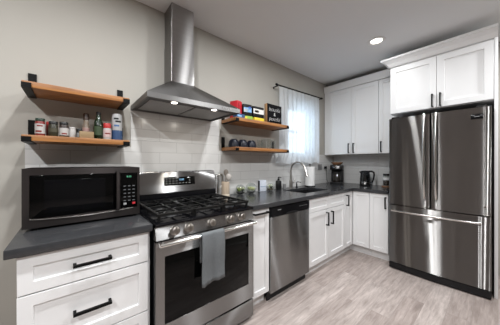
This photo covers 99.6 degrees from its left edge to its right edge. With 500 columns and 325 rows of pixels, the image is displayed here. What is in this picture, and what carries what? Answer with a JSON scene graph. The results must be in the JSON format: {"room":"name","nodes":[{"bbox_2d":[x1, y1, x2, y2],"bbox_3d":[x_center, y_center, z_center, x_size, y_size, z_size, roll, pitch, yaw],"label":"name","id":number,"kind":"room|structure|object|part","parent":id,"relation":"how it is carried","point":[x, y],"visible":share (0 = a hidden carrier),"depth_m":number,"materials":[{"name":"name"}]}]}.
{"room":"kitchen","nodes":[
{"label":"kitchen","id":0,"kind":"room"},
{"bbox_2d":[0,0,327,324],"bbox_3d":[-1.023,-0.034,1.812,6.790,2.635,0.150,0,0,-40],"label":"wall","id":1,"kind":"structure","parent":0,"point":[98,46],"depth_m":1.57,"materials":[{"name":"grey paint"}]},
{"bbox_2d":[21,73,129,109],"bbox_3d":[-1.143,-0.492,1.434,0.530,0.158,0.268,0,0,-40],"label":"shelf","id":2,"kind":"object","parent":1,"relation":"attached to","point":[32,88],"visible":1,"depth_m":1.37,"materials":[{"name":"brown wood"}]},
{"bbox_2d":[21,120,129,147],"bbox_3d":[-1.143,-0.191,1.434,0.530,0.158,0.268,0,0,-40],"label":"shelf","id":3,"kind":"object","parent":1,"relation":"attached to","point":[31,138],"visible":0.94,"depth_m":1.36,"materials":[{"name":"brown wood"}]},
{"bbox_2d":[35,118,44,135],"bbox_3d":[-1.265,-0.206,1.274,0.047,0.108,0.048,0,0,-40],"label":"spice jar","id":4,"kind":"object","parent":3,"relation":"on","point":[39,122],"visible":0.84,"depth_m":1.26,"materials":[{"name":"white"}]},
{"bbox_3d":[-1.265,-0.252,1.274,0.043,0.018,0.043,0,0,-40],"label":"lid","id":5,"kind":"part","parent":4,"relation":"part of","materials":[{"name":"grey"}]},
{"bbox_2d":[45,122,48,135],"bbox_3d":[-1.274,-0.203,1.345,0.041,0.100,0.041,0,0,-40],"label":"spice jar","id":6,"kind":"object","parent":3,"relation":"on","point":[47,124],"visible":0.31,"depth_m":1.33,"materials":[{"name":"red"}]},
{"bbox_2d":[48,121,57,135],"bbox_3d":[-1.221,-0.201,1.312,0.047,0.096,0.047,0,0,-40],"label":"spice jar","id":7,"kind":"object","parent":3,"relation":"on","point":[53,125],"visible":0.83,"depth_m":1.29,"materials":[{"name":"black"}]},
{"bbox_2d":[59,122,68,136],"bbox_3d":[-1.183,-0.202,1.344,0.047,0.098,0.048,0,0,-40],"label":"spice jar","id":8,"kind":"object","parent":3,"relation":"on","point":[63,128],"visible":0.85,"depth_m":1.33,"materials":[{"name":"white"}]},
{"bbox_2d":[69,127,75,136],"bbox_3d":[-1.159,-0.189,1.377,0.036,0.072,0.036,0,0,-40],"label":"salt shaker","id":9,"kind":"object","parent":3,"relation":"on","point":[72,132],"visible":0.84,"depth_m":1.36,"materials":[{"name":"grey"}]},
{"bbox_2d":[76,128,81,136],"bbox_3d":[-1.145,-0.186,1.415,0.033,0.068,0.033,0,0,-40],"label":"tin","id":10,"kind":"object","parent":3,"relation":"on","point":[77,129],"visible":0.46,"depth_m":1.40,"materials":[{"name":"grey metal"}]},
{"bbox_2d":[82,113,89,131],"bbox_3d":[-1.119,-0.241,1.444,0.044,0.177,0.044,0,0,-40],"label":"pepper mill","id":11,"kind":"object","parent":3,"relation":"on","point":[85,127],"visible":0.68,"depth_m":1.43,"materials":[{"name":"brown wood"}]},
{"bbox_2d":[82,120,89,127],"bbox_3d":[-1.119,-0.218,1.444,0.042,0.132,0.042,0,0,-40],"label":"bottle","id":12,"kind":"object","parent":11,"relation":"on","point":[86,122],"depth_m":1.43,"materials":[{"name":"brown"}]},
{"bbox_2d":[79,131,93,137],"bbox_3d":[-1.080,-0.175,1.398,0.076,0.046,0.033,0,0,-43],"label":"carton","id":13,"kind":"object","parent":3,"relation":"on","point":[82,134],"visible":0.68,"depth_m":1.38,"materials":[{"name":"brown cardboard"}]},
{"bbox_2d":[94,112,102,138],"bbox_3d":[-1.052,-0.249,1.468,0.055,0.193,0.055,0,0,-40],"label":"oil bottle","id":14,"kind":"object","parent":3,"relation":"on","point":[98,123],"visible":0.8,"depth_m":1.45,"materials":[{"name":"green glass"}]},
{"bbox_2d":[103,123,111,138],"bbox_3d":[-1.005,-0.210,1.488,0.051,0.116,0.052,0,0,-40],"label":"jar","id":15,"kind":"object","parent":3,"relation":"on","point":[107,132],"visible":0.86,"depth_m":1.47,"materials":[{"name":"white plastic"}]},
{"bbox_3d":[-1.005,-0.252,1.488,0.047,0.034,0.047,0,0,-40],"label":"lid","id":16,"kind":"part","parent":15,"relation":"part of","materials":[{"name":"red"}]},
{"bbox_2d":[111,114,121,139],"bbox_3d":[-0.968,-0.247,1.539,0.068,0.190,0.068,0,0,-40],"label":"canister","id":17,"kind":"object","parent":3,"relation":"on","point":[116,118],"visible":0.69,"depth_m":1.51,"materials":[{"name":"grey"}]},
{"bbox_2d":[25,110,333,193],"bbox_3d":[0.045,-0.044,2.617,3.900,0.824,0.008,0,0,-40],"label":"backsplash","id":18,"kind":"structure","parent":1,"relation":"attached to","point":[159,142],"depth_m":1.99,"materials":[{"name":"tile"}]},
{"bbox_2d":[130,2,239,120],"bbox_3d":[-0.535,-0.887,1.798,0.758,0.926,0.501,0,0,-40],"label":"range hood","id":19,"kind":"object","parent":1,"relation":"attached to","point":[178,96],"visible":1,"depth_m":1.81,"materials":[{"name":"metal"}]},
{"bbox_2d":[221,117,288,130],"bbox_3d":[0.088,-0.492,2.482,0.829,0.158,0.268,0,0,-40],"label":"shelf","id":20,"kind":"object","parent":1,"relation":"attached to","point":[238,121],"visible":0.94,"depth_m":2.38,"materials":[{"name":"brown wood"}]},
{"bbox_2d":[230,100,241,117],"bbox_3d":[-0.153,-0.556,2.318,0.101,0.205,0.085,0,0,32],"label":"carton","id":21,"kind":"object","parent":20,"relation":"on","point":[236,103],"visible":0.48,"depth_m":2.29,"materials":[{"name":"red cardboard"}]},
{"bbox_2d":[233,114,244,117],"bbox_3d":[-0.115,-0.476,2.219,0.061,0.045,0.120,0,0,43],"label":"carton","id":22,"kind":"object","parent":20,"relation":"on","point":[236,115],"visible":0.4,"depth_m":2.19,"materials":[{"name":"blue cardboard"}]},
{"bbox_2d":[253,117,263,120],"bbox_3d":[0.079,-0.479,2.472,0.150,0.051,0.101,0,0,-40],"label":"carton","id":23,"kind":"object","parent":20,"relation":"on","point":[254,118],"visible":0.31,"depth_m":2.42,"materials":[{"name":"yellow cardboard"}]},
{"bbox_2d":[252,106,263,118],"bbox_3d":[0.072,-0.570,2.477,0.165,0.128,0.086,0,0,-40],"label":"carton","id":24,"kind":"object","parent":23,"relation":"on","point":[258,112],"visible":0.7,"depth_m":2.43,"materials":[{"name":"black"}]},
{"bbox_3d":[0.100,-0.579,2.445,0.160,0.054,0.001,0,0,-40],"label":"print panel","id":25,"kind":"part","parent":24,"relation":"part of","materials":[{"name":"white"}]},
{"bbox_2d":[264,103,280,123],"bbox_3d":[0.286,-0.574,2.604,0.263,0.240,0.049,0,0,-43],"label":"sign","id":26,"kind":"object","parent":20,"relation":"on","point":[272,113],"visible":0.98,"depth_m":2.56,"materials":[{"name":"brown wood"}]},
{"bbox_3d":[0.284,-0.574,2.605,0.262,0.240,0.045,0,0,-43],"label":"frame","id":27,"kind":"part","parent":26,"relation":"part of","materials":[{"name":"brown wood"}]},
{"bbox_3d":[-0.048,-0.479,2.372,0.125,0.051,0.101,0,0,-35],"label":"carton","id":28,"kind":"object","parent":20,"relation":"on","visible":0},
{"bbox_2d":[242,104,251,116],"bbox_3d":[-0.049,-0.572,2.380,0.110,0.132,0.086,0,0,-35],"label":"carton","id":29,"kind":"object","parent":28,"relation":"on","point":[246,108],"visible":0.62,"depth_m":2.34,"materials":[{"name":"black"}]},
{"bbox_2d":[221,137,288,152],"bbox_3d":[0.088,-0.191,2.482,0.829,0.158,0.268,0,0,-40],"label":"shelf","id":30,"kind":"object","parent":1,"relation":"attached to","point":[223,148],"visible":1,"depth_m":2.33,"materials":[{"name":"brown wood"}]},
{"bbox_2d":[228,139,238,146],"bbox_3d":[-0.172,-0.197,2.255,0.116,0.088,0.128,0,0,14],"label":"mug","id":31,"kind":"object","parent":30,"relation":"on","point":[233,142],"visible":0.86,"depth_m":2.20,"materials":[{"name":"black ceramic"}]},
{"bbox_2d":[239,140,247,146],"bbox_3d":[-0.079,-0.197,2.334,0.116,0.088,0.128,0,0,14],"label":"mug","id":32,"kind":"object","parent":30,"relation":"on","point":[242,143],"visible":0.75,"depth_m":2.28,"materials":[{"name":"black ceramic"}]},
{"bbox_2d":[247,140,255,147],"bbox_3d":[0.014,-0.197,2.415,0.116,0.088,0.128,0,0,-7],"label":"mug","id":33,"kind":"object","parent":30,"relation":"on","point":[251,143],"visible":0.8,"depth_m":2.36,"materials":[{"name":"black ceramic"}]},
{"bbox_2d":[273,83,322,99],"bbox_3d":[0.741,-1.019,3.152,1.117,0.073,0.103,0,0,-40],"label":"curtain rod","id":34,"kind":"object","parent":1,"relation":"attached to","point":[276,84],"visible":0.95,"depth_m":3.02,"materials":[{"name":"black metal"}]},
{"bbox_2d":[276,87,318,163],"bbox_3d":[0.742,-0.497,3.094,1.010,1.058,0.065,0,0,-40],"label":"curtain","id":35,"kind":"object","parent":34,"relation":"hanging from","point":[299,111],"visible":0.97,"depth_m":3.08,"materials":[{"name":"fabric"}]},
{"bbox_2d":[136,0,499,85],"bbox_3d":[0.578,-1.401,-0.147,6.890,0.100,5.228,0,0,-40],"label":"ceiling","id":36,"kind":"structure","parent":0,"point":[325,42],"depth_m":2.08,"materials":[{"name":"paint"}]},
{"bbox_2d":[368,36,385,44],"bbox_3d":[1.412,-1.347,2.361,0.176,0.008,0.176,0,0,-40],"label":"recessed light","id":37,"kind":"object","parent":36,"relation":"in","point":[376,40],"visible":1,"depth_m":2.35,"materials":[{"name":"white paint"}]},
{"bbox_2d":[238,249,499,324],"bbox_3d":[0.578,1.324,-0.147,6.890,0.080,5.228,0,0,-40],"label":"floor","id":38,"kind":"structure","parent":0,"point":[354,287],"depth_m":1.94,"materials":[{"name":"grey wood"}]},
{"bbox_2d":[17,231,149,324],"bbox_3d":[-0.985,0.847,1.303,0.543,0.874,0.648,0,0,-40],"label":"base cabinet","id":39,"kind":"object","parent":38,"relation":"on","point":[106,282],"visible":0.87,"depth_m":1.07,"materials":[{"name":"white paint"}]},
{"bbox_2d":[3,214,152,259],"bbox_3d":[-1.002,0.389,1.302,0.583,0.040,0.636,0,0,-40],"label":"countertop","id":40,"kind":"structure","parent":39,"relation":"on","point":[27,242],"depth_m":1.09,"materials":[{"name":"grey stone"}]},
{"bbox_2d":[21,166,139,229],"bbox_3d":[-1.074,0.203,1.395,0.556,0.332,0.373,0,0,-40],"label":"microwave","id":41,"kind":"object","parent":40,"relation":"on","point":[50,196],"visible":1,"depth_m":1.23,"materials":[{"name":"black metal"}]},
{"bbox_3d":[-1.007,0.190,1.249,0.410,0.232,0.004,0,0,-40],"label":"door glass","id":42,"kind":"part","parent":41,"relation":"part of","materials":[{"name":"black glass"}]},
{"bbox_3d":[-1.090,0.196,1.414,0.556,0.318,0.323,0,0,-40],"label":"casing","id":43,"kind":"part","parent":41,"relation":"part of","materials":[{"name":"black metal"}]},
{"bbox_3d":[-0.975,0.311,1.268,0.487,0.021,0.006,0,0,-40],"label":"chrome trim","id":44,"kind":"part","parent":41,"relation":"part of","materials":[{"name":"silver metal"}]},
{"bbox_3d":[-0.849,0.185,1.358,0.024,0.244,0.024,0,0,-40],"label":"handle","id":45,"kind":"part","parent":41,"relation":"part of","materials":[{"name":"black metal"}]},
{"bbox_3d":[-0.811,0.190,1.416,0.098,0.232,0.004,0,0,-40],"label":"control panel","id":46,"kind":"part","parent":41,"relation":"part of","materials":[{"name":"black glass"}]},
{"bbox_3d":[-0.811,0.734,1.089,0.529,0.284,0.020,0,0,-40],"label":"drawer","id":47,"kind":"part","parent":39,"relation":"part of","materials":[{"name":"white paint"}]},
{"bbox_3d":[-0.811,0.501,1.089,0.529,0.170,0.020,0,0,-40],"label":"drawer","id":48,"kind":"part","parent":39,"relation":"part of","materials":[{"name":"white paint"}]},
{"bbox_3d":[-0.792,0.735,1.068,0.157,0.013,0.039,0,0,-40],"label":"handle","id":49,"kind":"part","parent":39,"relation":"part of","materials":[{"name":"black metal"}]},
{"bbox_3d":[-0.792,0.503,1.068,0.157,0.013,0.039,0,0,-40],"label":"handle","id":50,"kind":"part","parent":39,"relation":"part of","materials":[{"name":"black metal"}]},
{"bbox_3d":[-0.811,1.027,1.089,0.529,0.290,0.020,0,0,-40],"label":"drawer","id":51,"kind":"part","parent":39,"relation":"part of","materials":[{"name":"white paint"}]},
{"bbox_2d":[138,170,256,324],"bbox_3d":[-0.454,0.685,1.707,0.760,1.198,0.714,0,0,-40],"label":"gas range","id":52,"kind":"object","parent":38,"relation":"on","point":[180,206],"visible":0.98,"depth_m":1.51,"materials":[{"name":"silver metal"}]},
{"bbox_3d":[-0.458,0.425,1.298,0.058,0.058,0.046,0,0,-40],"label":"knob","id":53,"kind":"part","parent":52,"relation":"part of","materials":[{"name":"silver metal"}]},
{"bbox_3d":[-0.387,0.425,1.358,0.058,0.058,0.046,0,0,-40],"label":"knob","id":54,"kind":"part","parent":52,"relation":"part of","materials":[{"name":"silver metal"}]},
{"bbox_2d":[138,198,252,227],"bbox_3d":[-0.473,0.377,1.728,0.760,0.016,0.657,0,0,-40],"label":"cooktop","id":55,"kind":"object","parent":52,"relation":"in","point":[188,218],"depth_m":1.48,"materials":[{"name":"black metal"}]},
{"bbox_3d":[-0.279,0.428,1.501,0.760,0.082,0.063,0,0,-40],"label":"control panel","id":56,"kind":"part","parent":52,"relation":"part of","materials":[{"name":"metal"}]},
{"bbox_3d":[-0.272,0.790,1.492,0.760,0.624,0.034,0,0,-40],"label":"oven door","id":57,"kind":"part","parent":52,"relation":"part of","materials":[{"name":"metal"}]},
{"bbox_3d":[-0.231,0.484,1.444,0.732,0.025,0.025,0,0,-40],"label":"handle","id":58,"kind":"part","parent":52,"relation":"part of","materials":[{"name":"silver metal"}]},
{"bbox_3d":[-0.262,0.425,1.465,0.058,0.058,0.046,0,0,-40],"label":"knob","id":59,"kind":"part","parent":52,"relation":"part of","materials":[{"name":"silver metal"}]},
{"bbox_2d":[200,228,224,287],"bbox_3d":[-0.249,0.637,1.421,0.178,0.343,0.050,0,0,-40],"label":"dish towel","id":60,"kind":"object","parent":52,"relation":"hanging from","point":[212,243],"visible":0.99,"depth_m":1.41,"materials":[{"name":"grey fabric"}]},
{"bbox_3d":[-0.272,1.184,1.492,0.760,0.136,0.034,0,0,-40],"label":"storage drawer","id":61,"kind":"part","parent":52,"relation":"part of","materials":[{"name":"metal"}]},
{"bbox_3d":[-0.140,0.425,1.569,0.058,0.058,0.046,0,0,-40],"label":"knob","id":62,"kind":"part","parent":52,"relation":"part of","materials":[{"name":"silver metal"}]},
{"bbox_3d":[-0.062,0.425,1.635,0.058,0.058,0.046,0,0,-40],"label":"knob","id":63,"kind":"part","parent":52,"relation":"part of","materials":[{"name":"silver metal"}]},
{"bbox_2d":[252,208,269,305],"bbox_3d":[-0.096,0.847,2.059,0.226,0.874,0.648,0,0,-40],"label":"base cabinet","id":64,"kind":"object","parent":38,"relation":"on","point":[261,229],"visible":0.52,"depth_m":1.86,"materials":[{"name":"white paint"}]},
{"bbox_3d":[0.099,0.446,1.826,0.175,0.013,0.039,0,0,-40],"label":"handle","id":65,"kind":"part","parent":64,"relation":"part of","materials":[{"name":"black metal"}]},
{"bbox_2d":[266,200,308,300],"bbox_3d":[0.223,0.849,2.330,0.600,0.871,0.606,0,0,-40],"label":"dishwasher","id":66,"kind":"object","parent":38,"relation":"on","point":[288,223],"visible":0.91,"depth_m":2.07,"materials":[{"name":"silver metal"}]},
{"bbox_3d":[0.379,1.243,2.147,0.596,0.082,0.012,0,0,-40],"label":"kick plate","id":67,"kind":"part","parent":66,"relation":"part of","materials":[{"name":"black plastic"}]},
{"bbox_2d":[305,193,344,274],"bbox_3d":[0.775,0.847,2.800,0.838,0.874,0.648,0,0,-40],"label":"base cabinet","id":68,"kind":"object","parent":38,"relation":"on","point":[327,213],"visible":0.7,"depth_m":2.55,"materials":[{"name":"white paint"}]},
{"bbox_2d":[217,182,388,210],"bbox_3d":[0.910,0.389,2.652,2.536,0.040,1.056,0,0,-40],"label":"countertop","id":69,"kind":"structure","parent":68,"relation":"on","point":[258,200],"depth_m":2.45,"materials":[{"name":"grey stone"}]},
{"bbox_2d":[215,173,223,193],"bbox_3d":[-0.332,0.246,2.236,0.119,0.245,0.054,0,0,-40],"label":"jug","id":70,"kind":"object","parent":69,"relation":"on","point":[217,188],"visible":0.57,"depth_m":2.20,"materials":[{"name":"metal"}]},
{"bbox_2d":[221,181,229,195],"bbox_3d":[-0.257,0.289,2.213,0.088,0.160,0.088,0,0,-40],"label":"utensil crock","id":71,"kind":"object","parent":69,"relation":"on","point":[225,186],"visible":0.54,"depth_m":2.18,"materials":[{"name":"beige ceramic"}]},
{"bbox_2d":[226,173,230,181],"bbox_3d":[-0.224,0.239,2.211,0.060,0.236,0.026,0,0,3],"label":"wooden spoon","id":72,"kind":"object","parent":71,"relation":"in","point":[228,176],"visible":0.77,"depth_m":2.20,"materials":[{"name":"grey"}]},
{"bbox_2d":[235,187,243,194],"bbox_3d":[-0.108,0.313,2.383,0.116,0.110,0.116,0,0,32],"label":"terrarium","id":73,"kind":"object","parent":69,"relation":"on","point":[240,190],"visible":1,"depth_m":2.36,"materials":[{"name":"clear glass"}]},
{"bbox_2d":[247,186,256,192],"bbox_3d":[0.013,0.308,2.473,0.128,0.122,0.128,0,0,15],"label":"terrarium","id":74,"kind":"object","parent":69,"relation":"on","point":[250,189],"visible":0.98,"depth_m":2.44,"materials":[{"name":"clear glass"}]},
{"bbox_2d":[258,180,265,190],"bbox_3d":[0.154,0.300,2.655,0.100,0.138,0.035,0,0,-26],"label":"packet","id":75,"kind":"object","parent":69,"relation":"on","point":[261,183],"visible":0.97,"depth_m":2.64,"materials":[{"name":"white plastic"}]},
{"bbox_2d":[267,184,273,190],"bbox_3d":[0.258,0.321,2.694,0.100,0.095,0.100,0,0,-2],"label":"terrarium","id":76,"kind":"object","parent":69,"relation":"on","point":[270,187],"visible":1,"depth_m":2.67,"materials":[{"name":"clear glass"}]},
{"bbox_2d":[276,177,281,189],"bbox_3d":[0.378,0.284,2.796,0.078,0.170,0.077,0,0,9],"label":"soap bottle","id":77,"kind":"object","parent":69,"relation":"on","point":[278,181],"visible":1,"depth_m":2.76,"materials":[{"name":"black plastic"}]},
{"bbox_2d":[289,161,307,187],"bbox_3d":[0.675,0.182,2.870,0.119,0.374,0.313,0,0,-40],"label":"faucet","id":78,"kind":"object","parent":69,"relation":"on","point":[291,182],"visible":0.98,"depth_m":2.93,"materials":[{"name":"silver metal"}]},
{"bbox_2d":[296,190,316,192],"bbox_3d":[0.741,0.491,2.771,0.558,0.161,0.358,0,0,-40],"label":"sink","id":79,"kind":"object","parent":69,"relation":"in","point":[303,191],"visible":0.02,"depth_m":3.03,"materials":[{"name":"black"}]},
{"bbox_2d":[305,164,314,186],"bbox_3d":[0.902,0.200,3.176,0.156,0.338,0.156,0,0,-40],"label":"paper towel","id":80,"kind":"object","parent":69,"relation":"on","point":[310,180],"visible":1,"depth_m":3.12,"materials":[{"name":"white paper"}]},
{"bbox_2d":[330,165,343,183],"bbox_3d":[1.463,0.211,3.558,0.190,0.315,0.251,0,0,30],"label":"coffee maker","id":81,"kind":"object","parent":69,"relation":"on","point":[337,172],"visible":0.98,"depth_m":3.49,"materials":[{"name":"black plastic"}]},
{"bbox_2d":[331,162,342,164],"bbox_3d":[1.469,0.030,3.567,0.184,0.046,0.184,0,0,-40],"label":"wooden bowl","id":82,"kind":"object","parent":81,"relation":"on","point":[333,163],"visible":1,"depth_m":3.50,"materials":[{"name":"brown wood"}]},
{"bbox_2d":[359,171,374,185],"bbox_3d":[1.798,0.251,3.271,0.155,0.235,0.200,0,0,-10],"label":"electric kettle","id":83,"kind":"object","parent":69,"relation":"on","point":[362,183],"visible":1,"depth_m":3.23,"materials":[{"name":"black plastic"}]},
{"bbox_3d":[2.002,0.361,3.102,0.130,0.016,0.130,0,0,-40],"label":"trivet","id":84,"kind":"object","parent":69,"relation":"on","visible":0},
{"bbox_2d":[383,174,388,185],"bbox_3d":[2.002,0.265,3.102,0.091,0.176,0.090,0,0,-40],"label":"storage jar","id":85,"kind":"object","parent":84,"relation":"on","point":[386,179],"visible":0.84,"depth_m":3.07,"materials":[{"name":"clear glass"}]},
{"bbox_3d":[0.796,0.873,2.457,0.416,0.596,0.020,0,0,-40],"label":"door","id":86,"kind":"part","parent":68,"relation":"part of","materials":[{"name":"white paint"}]},
{"bbox_3d":[0.933,0.685,2.535,0.013,0.160,0.039,0,0,-40],"label":"handle","id":87,"kind":"part","parent":68,"relation":"part of","materials":[{"name":"black metal"}]},
{"bbox_3d":[1.113,0.873,2.726,0.410,0.596,0.020,0,0,-40],"label":"door","id":88,"kind":"part","parent":68,"relation":"part of","materials":[{"name":"white paint"}]},
{"bbox_2d":[340,191,370,254],"bbox_3d":[1.475,0.847,3.280,0.843,0.874,0.825,0,0,-40],"label":"base cabinet","id":89,"kind":"object","parent":38,"relation":"on","point":[356,202],"visible":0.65,"depth_m":2.95,"materials":[{"name":"white paint"}]},
{"bbox_3d":[1.366,0.793,2.941,0.234,0.755,0.020,0,0,-40],"label":"door","id":90,"kind":"part","parent":89,"relation":"part of","materials":[{"name":"white paint"}]},
{"bbox_3d":[1.543,0.793,2.936,0.020,0.755,0.213,0,0,-40],"label":"door","id":91,"kind":"part","parent":89,"relation":"part of","materials":[{"name":"white paint"}]},
{"bbox_2d":[369,192,389,260],"bbox_3d":[1.896,0.847,2.947,0.648,0.874,0.222,0,0,-40],"label":"base cabinet","id":92,"kind":"object","parent":38,"relation":"on","point":[379,203],"visible":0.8,"depth_m":2.77,"materials":[{"name":"white paint"}]},
{"bbox_2d":[389,105,492,298],"bbox_3d":[2.197,0.376,2.462,0.808,1.816,0.825,0,0,-40],"label":"fridge","id":93,"kind":"object","parent":38,"relation":"on","point":[441,163],"visible":1,"depth_m":2.18,"materials":[{"name":"grey metal"}]},
{"bbox_3d":[1.827,-0.005,2.433,0.070,1.022,0.389,0,0,-40],"label":"door","id":94,"kind":"part","parent":93,"relation":"part of","materials":[{"name":"metal"}]},
{"bbox_3d":[1.876,-0.061,2.279,0.081,0.916,0.023,0,0,-40],"label":"handle","id":95,"kind":"part","parent":93,"relation":"part of","materials":[{"name":"silver metal"}]},
{"bbox_3d":[1.938,-0.061,2.206,0.081,0.916,0.023,0,0,-40],"label":"handle","id":96,"kind":"part","parent":93,"relation":"part of","materials":[{"name":"silver metal"}]},
{"bbox_3d":[1.918,0.580,2.241,0.084,0.031,0.727,0,0,-40],"label":"handle","id":97,"kind":"part","parent":93,"relation":"part of","materials":[{"name":"silver metal"}]},
{"bbox_3d":[1.968,0.856,2.267,0.070,0.680,0.825,0,0,-40],"label":"freezer drawer","id":98,"kind":"part","parent":93,"relation":"part of","materials":[{"name":"metal"}]},
{"bbox_3d":[2.096,-0.005,2.117,0.070,1.022,0.430,0,0,-40],"label":"door","id":99,"kind":"part","parent":93,"relation":"part of","materials":[{"name":"metal"}]},
{"bbox_2d":[390,37,497,298],"bbox_3d":[2.262,0.059,2.500,0.690,2.450,0.872,0,0,-40],"label":"tall cabinet","id":100,"kind":"object","parent":38,"relation":"on","point":[465,77],"visible":0.98,"depth_m":2.21,"materials":[{"name":"white paint"}]},
{"bbox_2d":[324,23,497,93],"bbox_3d":[1.895,-1.221,2.896,0.732,0.110,1.954,0,0,-40],"label":"crown molding","id":101,"kind":"structure","parent":100,"relation":"on","point":[490,32],"depth_m":2.34,"materials":[{"name":"white paint"}]},
{"bbox_3d":[1.895,-0.872,2.473,0.020,0.559,0.434,0,0,-40],"label":"door","id":102,"kind":"part","parent":100,"relation":"part of","materials":[{"name":"white paint"}]},
{"bbox_3d":[2.170,-0.872,2.150,0.020,0.559,0.408,0,0,-40],"label":"door","id":103,"kind":"part","parent":100,"relation":"part of","materials":[{"name":"white paint"}]},
{"bbox_3d":[2.552,0.059,2.189,0.652,2.450,0.024,0,0,-40],"label":"panel","id":104,"kind":"part","parent":100,"relation":"part of","materials":[{"name":"white paint"}]},
{"bbox_2d":[346,42,499,275],"bbox_3d":[3.183,-0.034,2.031,0.100,2.635,4.968,0,0,-40],"label":"wall","id":105,"kind":"structure","parent":0,"point":[498,42],"depth_m":2.39,"materials":[{"name":"grey paint"}]},
{"bbox_2d":[325,80,378,154],"bbox_3d":[1.675,-0.646,3.439,0.366,1.060,0.842,0,0,-40],"label":"upper cabinet","id":106,"kind":"object","parent":105,"relation":"attached to","point":[352,113],"visible":0.95,"depth_m":3.29,"materials":[{"name":"white paint"}]},
{"bbox_3d":[1.474,-0.642,3.468,0.020,1.044,0.376,0,0,-40],"label":"door","id":107,"kind":"part","parent":106,"relation":"part of","materials":[{"name":"white paint"}]},
{"bbox_3d":[1.721,-0.642,3.178,0.020,1.044,0.380,0,0,-40],"label":"door","id":108,"kind":"part","parent":106,"relation":"part of","materials":[{"name":"white paint"}]},
{"bbox_2d":[334,154,388,184],"bbox_3d":[1.881,0.127,3.477,0.008,0.482,1.059,0,0,-40],"label":"backsplash","id":109,"kind":"structure","parent":105,"relation":"attached to","point":[378,163],"depth_m":3.47,"materials":[{"name":"tile"}]},
{"bbox_2d":[379,77,393,153],"bbox_3d":[2.023,-0.646,3.031,0.366,1.060,0.227,0,0,-40],"label":"upper cabinet","id":110,"kind":"object","parent":105,"relation":"attached to","point":[384,84],"visible":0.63,"depth_m":2.98,"materials":[{"name":"white paint"}]}
]}

